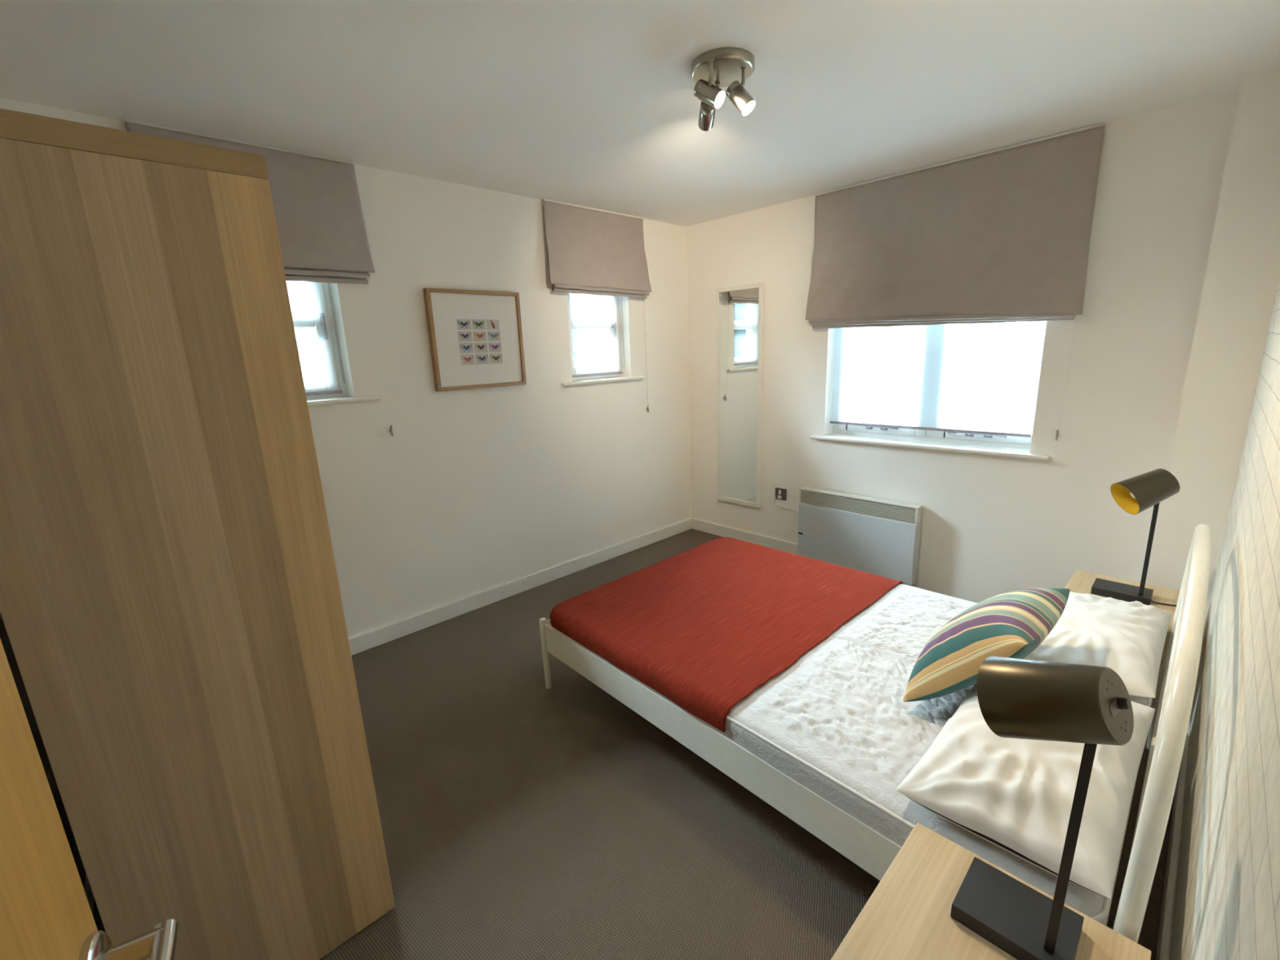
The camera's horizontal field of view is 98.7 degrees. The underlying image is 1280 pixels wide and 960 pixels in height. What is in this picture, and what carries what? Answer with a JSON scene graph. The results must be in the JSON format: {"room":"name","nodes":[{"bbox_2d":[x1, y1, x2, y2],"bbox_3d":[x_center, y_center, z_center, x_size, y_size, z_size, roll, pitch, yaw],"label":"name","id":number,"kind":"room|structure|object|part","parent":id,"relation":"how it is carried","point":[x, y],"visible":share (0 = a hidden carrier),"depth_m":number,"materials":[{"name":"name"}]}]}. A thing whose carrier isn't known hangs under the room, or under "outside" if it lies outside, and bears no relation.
{"room":"bedroom","nodes":[
{"label":"bedroom","id":0,"kind":"room"},
{"bbox_2d":[0,613,85,893],"bbox_3d":[-1.234,0.153,0.838,0.120,2.400,3.070,-14,18,-42],"label":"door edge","id":1,"kind":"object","parent":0,"point":[4,637],"depth_m":1.45,"materials":[{"name":"black paint"}]},
{"bbox_2d":[0,638,177,959],"bbox_3d":[-0.303,0.458,0.202,0.107,2.012,0.725,-10,15,-30],"label":"door","id":2,"kind":"structure","parent":1,"relation":"in","point":[46,913],"depth_m":0.44,"materials":[{"name":"orange wood"}]},
{"bbox_3d":[-0.330,0.462,0.186,0.044,2.012,0.725,-10,15,-30],"label":"panel","id":3,"kind":"part","parent":2,"relation":"part of","materials":[{"name":"orange wood"}]},
{"bbox_3d":[-0.432,0.432,0.460,0.062,0.052,0.142,-10,15,-30],"label":"handle","id":4,"kind":"part","parent":2,"relation":"part of","materials":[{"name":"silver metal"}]},
{"bbox_2d":[85,872,102,930],"bbox_3d":[-1.433,1.204,1.441,0.016,0.095,2.204,-14,18,-42],"label":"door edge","id":5,"kind":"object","parent":1,"relation":"attached to","point":[89,894],"depth_m":1.50,"materials":[{"name":"black paint"}]},
{"bbox_2d":[0,97,691,638],"bbox_3d":[-1.015,-0.410,3.205,3.820,2.400,0.120,-14,18,-42],"label":"wall","id":6,"kind":"structure","parent":0,"point":[472,491],"depth_m":3.19,"materials":[{"name":"beige paint"}]},
{"bbox_2d":[291,281,380,405],"bbox_3d":[-1.675,-0.709,2.521,0.765,0.738,0.224,-14,18,-42],"label":"window","id":7,"kind":"structure","parent":6,"relation":"in","point":[319,317],"depth_m":2.69,"materials":[{"name":"white plastic"}]},
{"bbox_3d":[-1.714,-0.720,2.574,0.458,0.638,0.072,-14,18,-42],"label":"sash","id":8,"kind":"part","parent":7,"relation":"part of","materials":[{"name":"white plastic"}]},
{"bbox_3d":[-1.537,-0.747,2.674,0.022,0.125,0.026,-14,18,-42],"label":"handle","id":9,"kind":"part","parent":7,"relation":"part of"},
{"bbox_2d":[305,283,345,395],"bbox_3d":[-1.663,-0.714,2.504,0.506,0.667,0.036,-14,18,-42],"label":"window frame","id":10,"kind":"structure","parent":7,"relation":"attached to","point":[331,392],"depth_m":2.68,"materials":[{"name":"white plastic"}]},
{"bbox_3d":[-1.484,-0.769,2.673,0.003,0.594,0.027,-14,18,-42],"label":"bead chain","id":11,"kind":"part","parent":10,"relation":"part of","materials":[{"name":"white plastic"}]},
{"bbox_3d":[-1.722,-0.721,2.582,0.608,0.738,0.070,-14,18,-42],"label":"frame","id":12,"kind":"part","parent":7,"relation":"part of","materials":[{"name":"white plastic"}]},
{"bbox_3d":[-1.638,-0.355,2.578,0.765,0.022,0.154,-14,18,-42],"label":"sill","id":13,"kind":"part","parent":7,"relation":"part of","materials":[{"name":"beige paint"}]},
{"bbox_2d":[377,426,386,435],"bbox_3d":[-1.333,-0.253,2.836,0.040,0.038,0.003,-14,18,-42],"label":"wall patch","id":14,"kind":"structure","parent":6,"relation":"attached to","point":[381,430],"depth_m":2.83,"materials":[{"name":"beige paint"}]},
{"bbox_2d":[389,425,393,435],"bbox_3d":[-1.293,-0.256,2.859,0.012,0.056,0.024,-14,18,-42],"label":"cleat","id":15,"kind":"object","parent":6,"relation":"attached to","point":[390,429],"visible":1,"depth_m":2.86,"materials":[{"name":"silver metal"}]},
{"bbox_2d":[423,288,526,391],"bbox_3d":[-0.914,-0.793,3.115,0.557,0.532,0.038,-14,18,-42],"label":"picture frame","id":16,"kind":"object","parent":6,"relation":"attached to","point":[476,341],"visible":1,"depth_m":3.09,"materials":[{"name":"brown wood"}]},
{"bbox_2d":[456,319,502,364],"bbox_3d":[-0.904,-0.783,3.117,0.261,0.247,0.001,-14,18,-42],"label":"print","id":17,"kind":"object","parent":16,"relation":"attached to","point":[478,341],"depth_m":3.11,"materials":[{"name":"paper"}]},
{"bbox_2d":[348,517,692,655],"bbox_3d":[-0.882,0.710,3.460,3.700,0.095,0.016,-14,18,-42],"label":"baseboard","id":18,"kind":"structure","parent":6,"relation":"attached to","point":[359,643],"depth_m":3.46,"materials":[{"name":"white paint"}]},
{"bbox_2d":[561,293,644,386],"bbox_3d":[-0.320,-1.053,3.789,0.730,0.747,0.224,-14,18,-42],"label":"window","id":19,"kind":"structure","parent":6,"relation":"in","point":[608,323],"depth_m":3.91,"materials":[{"name":"white plastic"}]},
{"bbox_3d":[-0.363,-1.063,3.839,0.458,0.647,0.072,-14,18,-42],"label":"sash","id":20,"kind":"part","parent":19,"relation":"part of","materials":[{"name":"white plastic"}]},
{"bbox_3d":[-0.370,-1.065,3.847,0.608,0.747,0.070,-14,18,-42],"label":"frame","id":21,"kind":"part","parent":19,"relation":"part of","materials":[{"name":"white plastic"}]},
{"bbox_2d":[572,296,624,377],"bbox_3d":[-0.311,-1.058,3.769,0.506,0.675,0.036,-14,18,-42],"label":"window frame","id":22,"kind":"structure","parent":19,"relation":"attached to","point":[619,372],"depth_m":3.90,"materials":[{"name":"white plastic"}]},
{"bbox_3d":[-0.132,-1.113,3.938,0.003,0.602,0.027,-14,18,-42],"label":"bead chain","id":23,"kind":"part","parent":22,"relation":"part of","materials":[{"name":"white plastic"}]},
{"bbox_3d":[-0.283,-0.695,3.847,0.730,0.022,0.154,-14,18,-42],"label":"sill","id":24,"kind":"part","parent":19,"relation":"part of","materials":[{"name":"beige paint"}]},
{"bbox_3d":[-0.185,-1.086,3.941,0.022,0.125,0.026,-14,18,-42],"label":"handle","id":25,"kind":"part","parent":19,"relation":"part of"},
{"bbox_2d":[102,528,1174,959],"bbox_3d":[0.183,1.016,2.405,3.940,0.100,3.310,-14,18,-42],"label":"floor","id":26,"kind":"structure","parent":0,"point":[521,819],"depth_m":1.77,"materials":[{"name":"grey carpet"}]},
{"bbox_2d":[0,108,395,959],"bbox_3d":[-1.313,0.233,1.586,0.551,1.901,1.208,-14,18,-42],"label":"wardrobe","id":27,"kind":"object","parent":26,"relation":"on","point":[171,611],"visible":1,"depth_m":1.09,"materials":[{"name":"brown wood"}]},
{"bbox_3d":[-1.360,-0.667,1.363,0.517,0.044,1.208,-14,18,-42],"label":"panel","id":28,"kind":"part","parent":27,"relation":"part of","materials":[{"name":"brown wood"}]},
{"bbox_2d":[539,524,1211,943],"bbox_3d":[0.696,0.521,2.148,1.401,0.942,2.019,-14,18,-42],"label":"frame","id":29,"kind":"object","parent":26,"relation":"on","point":[873,852],"visible":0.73,"depth_m":1.43,"materials":[{"name":"white wood"}]},
{"bbox_3d":[-0.428,0.790,2.500,0.034,0.343,0.034,-14,18,-42],"label":"leg","id":30,"kind":"part","parent":29,"relation":"part of","materials":[{"name":"white wood"}]},
{"bbox_3d":[0.234,0.850,1.763,0.022,0.143,1.972,-14,17,-40],"label":"rail","id":31,"kind":"part","parent":29,"relation":"part of","materials":[{"name":"white wood"}]},
{"bbox_2d":[553,582,1152,926],"bbox_3d":[0.691,0.672,2.182,1.372,0.206,1.925,-14,18,-42],"label":"mattress","id":32,"kind":"object","parent":29,"relation":"on","point":[837,722],"visible":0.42,"depth_m":1.63,"materials":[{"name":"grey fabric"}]},
{"bbox_2d":[549,537,903,732],"bbox_3d":[0.388,0.545,2.498,1.356,0.076,1.060,-14,18,-42],"label":"throw blanket","id":33,"kind":"object","parent":32,"relation":"on","point":[704,626],"visible":1,"depth_m":2.29,"materials":[{"name":"red fabric"}]},
{"bbox_2d":[902,587,1070,702],"bbox_3d":[1.055,0.496,1.672,0.486,0.308,0.308,-14,18,-42],"label":"cushion","id":34,"kind":"object","parent":32,"relation":"on","point":[1011,624],"visible":0.9,"depth_m":1.56,"materials":[{"name":"multicoloured fabric"}]},
{"bbox_2d":[895,683,1155,899],"bbox_3d":[1.012,0.667,1.407,0.741,0.164,0.407,-14,18,-42],"label":"pillow","id":35,"kind":"object","parent":32,"relation":"on","point":[1015,795],"visible":0.63,"depth_m":1.23,"materials":[{"name":"white fabric"}]},
{"bbox_2d":[1023,591,1172,697],"bbox_3d":[1.566,0.526,1.895,0.720,0.143,0.354,-14,18,-42],"label":"pillow","id":36,"kind":"object","parent":32,"relation":"on","point":[1128,638],"visible":0.64,"depth_m":1.76,"materials":[{"name":"white fabric"}]},
{"bbox_3d":[1.388,0.764,1.486,1.344,0.023,0.024,-14,18,-42],"label":"headboard rail","id":37,"kind":"part","parent":29,"relation":"part of","materials":[{"name":"white ceramic"}]},
{"bbox_3d":[1.174,0.608,2.643,0.022,0.143,1.970,-15,18,-43],"label":"rail","id":38,"kind":"part","parent":29,"relation":"part of","materials":[{"name":"white wood"}]},
{"bbox_3d":[1.383,0.531,1.429,1.340,0.023,0.024,-14,18,-42],"label":"headboard rail","id":39,"kind":"part","parent":29,"relation":"part of","materials":[{"name":"white ceramic"}]},
{"bbox_2d":[831,822,1151,959],"bbox_3d":[0.596,1.055,1.009,0.473,0.430,0.419,-14,18,-42],"label":"bedside table","id":40,"kind":"object","parent":26,"relation":"on","point":[907,915],"visible":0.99,"depth_m":1.03,"materials":[{"name":"brown wood"}]},
{"bbox_2d":[950,656,1133,959],"bbox_3d":[0.720,0.621,0.925,0.167,0.705,0.300,-14,18,-42],"label":"bedside lamp","id":41,"kind":"object","parent":40,"relation":"on","point":[1091,705],"visible":1,"depth_m":0.90,"materials":[{"name":"metal"}]},
{"bbox_3d":[0.668,0.359,0.891,0.132,0.176,0.200,-12,17,-37],"label":"lamp shade","id":42,"kind":"part","parent":41,"relation":"part of","materials":[{"name":"brown metal"}]},
{"bbox_2d":[1116,697,1130,709],"bbox_3d":[0.718,0.332,0.816,0.018,0.018,0.017,-14,18,-42],"label":"switch","id":43,"kind":"object","parent":41,"relation":"attached to","point":[1122,703],"depth_m":0.81,"materials":[{"name":"black paint"}]},
{"bbox_2d":[1064,569,1179,667],"bbox_3d":[1.996,0.695,2.318,0.473,0.430,0.419,-14,18,-42],"label":"bedside table","id":44,"kind":"object","parent":26,"relation":"on","point":[1081,582],"visible":0.07,"depth_m":2.34,"materials":[{"name":"brown wood"}]},
{"bbox_2d":[1090,468,1180,606],"bbox_3d":[2.012,0.295,2.157,0.229,0.682,0.332,-14,18,-42],"label":"bedside lamp","id":45,"kind":"object","parent":44,"relation":"on","point":[1135,495],"visible":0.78,"depth_m":2.16,"materials":[{"name":"black metal"}]},
{"bbox_3d":[1.954,0.043,2.135,0.196,0.178,0.135,-2,13,0],"label":"lamp shade","id":46,"kind":"part","parent":45,"relation":"part of","materials":[{"name":"brown metal"}]},
{"bbox_3d":[2.127,0.559,2.192,0.163,0.143,0.015,4,14,24],"label":"power cord","id":47,"kind":"part","parent":45,"relation":"part of","materials":[{"name":"black paint"}]},
{"bbox_2d":[0,0,1279,226],"bbox_3d":[0.090,-1.416,1.835,3.940,0.100,3.310,-14,18,-42],"label":"ceiling","id":48,"kind":"structure","parent":0,"point":[593,104],"depth_m":1.86,"materials":[{"name":"paint"}]},
{"bbox_2d":[124,119,375,284],"bbox_3d":[-1.601,-1.137,2.345,0.830,0.546,0.068,-14,18,-42],"label":"blind","id":49,"kind":"object","parent":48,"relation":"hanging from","point":[322,232],"visible":0.52,"depth_m":2.45,"materials":[{"name":"beige fabric"}]},
{"bbox_2d":[541,198,651,298],"bbox_3d":[-0.258,-1.483,3.590,0.865,0.540,0.084,-14,18,-42],"label":"blind","id":50,"kind":"object","parent":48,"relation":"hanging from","point":[591,251],"visible":1,"depth_m":3.55,"materials":[{"name":"beige fabric"}]},
{"bbox_2d":[644,300,648,411],"bbox_3d":[0.046,-0.927,4.027,0.014,0.848,0.033,-2,13,1],"label":"pull cord","id":51,"kind":"object","parent":50,"relation":"hanging from","point":[644,300],"visible":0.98,"depth_m":4.01,"materials":[{"name":"white fabric"}]},
{"bbox_2d":[690,47,755,131],"bbox_3d":[0.273,-1.278,1.821,0.208,0.177,0.216,-1,13,4],"label":"ceiling spotlight","id":52,"kind":"object","parent":48,"relation":"attached to","point":[713,69],"visible":1,"depth_m":1.76,"materials":[{"name":"silver metal"}]},
{"bbox_3d":[0.221,-1.279,1.732,0.018,0.074,0.033,-4,13,-10],"label":"spot arm","id":53,"kind":"part","parent":52,"relation":"part of","materials":[{"name":"silver metal"}]},
{"bbox_3d":[0.255,-1.310,1.877,0.037,0.082,0.018,-5,13,-12],"label":"spot arm","id":54,"kind":"part","parent":52,"relation":"part of","materials":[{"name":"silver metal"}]},
{"bbox_3d":[0.242,-1.223,1.758,0.051,0.052,0.046,-14,18,-42],"label":"spot bulb","id":55,"kind":"part","parent":52,"relation":"part of","materials":[{"name":"white glass"}]},
{"bbox_3d":[0.271,-1.350,1.807,0.208,0.029,0.208,-14,18,-42],"label":"ceiling plate","id":56,"kind":"part","parent":52,"relation":"part of","materials":[{"name":"silver metal"}]},
{"bbox_3d":[0.329,-1.297,1.778,0.032,0.069,0.018,-10,15,-31],"label":"spot arm","id":57,"kind":"part","parent":52,"relation":"part of","materials":[{"name":"silver metal"}]},
{"bbox_3d":[0.340,-1.210,1.770,0.051,0.047,0.052,-14,18,-42],"label":"spot bulb","id":58,"kind":"part","parent":52,"relation":"part of","materials":[{"name":"white glass"}]},
{"bbox_2d":[830,320,1046,437],"bbox_3d":[1.649,-0.806,3.174,0.040,1.034,1.130,-14,18,-42],"label":"roller blind","id":59,"kind":"object","parent":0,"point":[980,378],"visible":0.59,"depth_m":3.15,"materials":[{"name":"white plastic"}]},
{"bbox_2d":[686,89,1239,603],"bbox_3d":[1.508,-0.553,3.403,0.120,2.400,3.310,-14,18,-42],"label":"wall","id":60,"kind":"structure","parent":0,"point":[991,526],"depth_m":2.83,"materials":[{"name":"beige paint"}]},
{"bbox_2d":[715,282,764,508],"bbox_3d":[0.739,-0.601,4.098,0.028,1.610,0.403,-14,18,-42],"label":"wall mirror","id":61,"kind":"object","parent":60,"relation":"attached to","point":[740,309],"visible":1,"depth_m":4.08,"materials":[{"name":"white mirror"}]},
{"bbox_2d":[691,518,797,554],"bbox_3d":[0.857,0.453,4.273,0.016,0.095,1.184,-14,18,-42],"label":"baseboard","id":62,"kind":"structure","parent":60,"relation":"attached to","point":[722,531],"depth_m":4.31,"materials":[{"name":"white paint"}]},
{"bbox_2d":[774,487,786,500],"bbox_3d":[1.023,0.102,3.999,0.017,0.086,0.092,-14,18,-42],"label":"fused spur","id":63,"kind":"object","parent":60,"relation":"attached to","point":[780,493],"visible":1,"depth_m":3.99,"materials":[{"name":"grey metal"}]},
{"bbox_2d":[797,486,922,585],"bbox_3d":[1.408,0.344,3.600,0.090,0.493,0.782,-14,18,-42],"label":"heater","id":64,"kind":"object","parent":60,"relation":"attached to","point":[877,536],"visible":1,"depth_m":3.53,"materials":[{"name":"metal"}]},
{"bbox_2d":[773,497,798,512],"bbox_3d":[1.077,0.187,3.960,0.016,0.096,0.261,-14,18,-42],"label":"cable","id":65,"kind":"object","parent":64,"relation":"attached to","point":[775,497],"visible":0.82,"depth_m":4.00,"materials":[{"name":"white plastic"}]},
{"bbox_2d":[799,486,922,524],"bbox_3d":[1.398,0.155,3.553,0.074,0.103,0.778,-14,18,-42],"label":"grille","id":66,"kind":"object","parent":64,"relation":"attached to","point":[893,512],"depth_m":3.50,"materials":[{"name":"white metal"}]},
{"bbox_2d":[810,423,1049,460],"bbox_3d":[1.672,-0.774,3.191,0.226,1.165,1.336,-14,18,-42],"label":"windowsill","id":67,"kind":"structure","parent":60,"relation":"in","point":[1014,446],"depth_m":3.24,"materials":[{"name":"white plastic"}]},
{"bbox_3d":[1.533,-0.825,3.425,0.072,1.063,0.558,-14,18,-42],"label":"sash","id":68,"kind":"part","parent":67,"relation":"part of","materials":[{"name":"white plastic"}]},
{"bbox_3d":[1.751,-0.785,3.220,0.070,1.163,1.271,-14,18,-42],"label":"frame","id":69,"kind":"part","parent":67,"relation":"part of","materials":[{"name":"white plastic"}]},
{"bbox_3d":[1.952,-0.742,3.001,0.072,1.063,0.559,-14,18,-42],"label":"sash","id":70,"kind":"part","parent":67,"relation":"part of","materials":[{"name":"white plastic"}]},
{"bbox_2d":[804,122,1105,328],"bbox_3d":[1.568,-1.258,2.986,0.084,0.836,1.424,-14,18,-42],"label":"blind","id":71,"kind":"object","parent":60,"relation":"attached to","point":[1002,234],"visible":1,"depth_m":2.86,"materials":[{"name":"beige fabric"}]},
{"bbox_2d":[1058,317,1075,431],"bbox_3d":[2.078,-0.501,2.673,0.007,0.550,0.032,6,15,30],"label":"pull cord","id":72,"kind":"object","parent":71,"relation":"hanging from","point":[1075,317],"visible":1,"depth_m":2.67,"materials":[{"name":"white plastic"}]},
{"bbox_2d":[1055,429,1059,440],"bbox_3d":[2.095,-0.225,2.758,0.024,0.056,0.012,-14,18,-42],"label":"cleat","id":73,"kind":"object","parent":60,"relation":"attached to","point":[1057,431],"visible":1,"depth_m":2.76,"materials":[{"name":"silver metal"}]},
{"bbox_2d":[1147,64,1279,628],"bbox_3d":[2.395,-0.325,2.286,0.190,2.400,0.198,-14,18,-42],"label":"wall pier","id":74,"kind":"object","parent":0,"point":[1242,273],"visible":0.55,"depth_m":2.16,"materials":[{"name":"beige paint"}]},
{"bbox_2d":[1168,275,1279,959],"bbox_3d":[1.203,0.032,0.955,3.820,2.400,0.120,-14,18,-42],"label":"wall","id":75,"kind":"structure","parent":0,"point":[1227,903],"depth_m":1.01,"materials":[{"name":"white paint"}]},
{"bbox_2d":[1155,700,1193,959],"bbox_3d":[1.173,1.151,1.242,3.510,0.095,0.016,-14,18,-42],"label":"baseboard","id":76,"kind":"structure","parent":75,"relation":"attached to","point":[1163,946],"depth_m":1.50,"materials":[{"name":"white paint"}]},
{"label":"outside","id":77,"kind":"structure","parent":0,"visible":0},
{"bbox_3d":[0.517,0.945,4.188,15.200,0.100,15.000,-14,18,-42],"label":"ground","id":78,"kind":"structure","parent":77,"visible":0},
{"bbox_2d":[286,280,320,380],"bbox_3d":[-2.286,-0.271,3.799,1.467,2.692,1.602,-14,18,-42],"label":"window pane","id":79,"kind":"object","parent":78,"relation":"on","point":[311,354],"visible":0.02,"depth_m":3.67,"materials":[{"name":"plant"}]}
]}

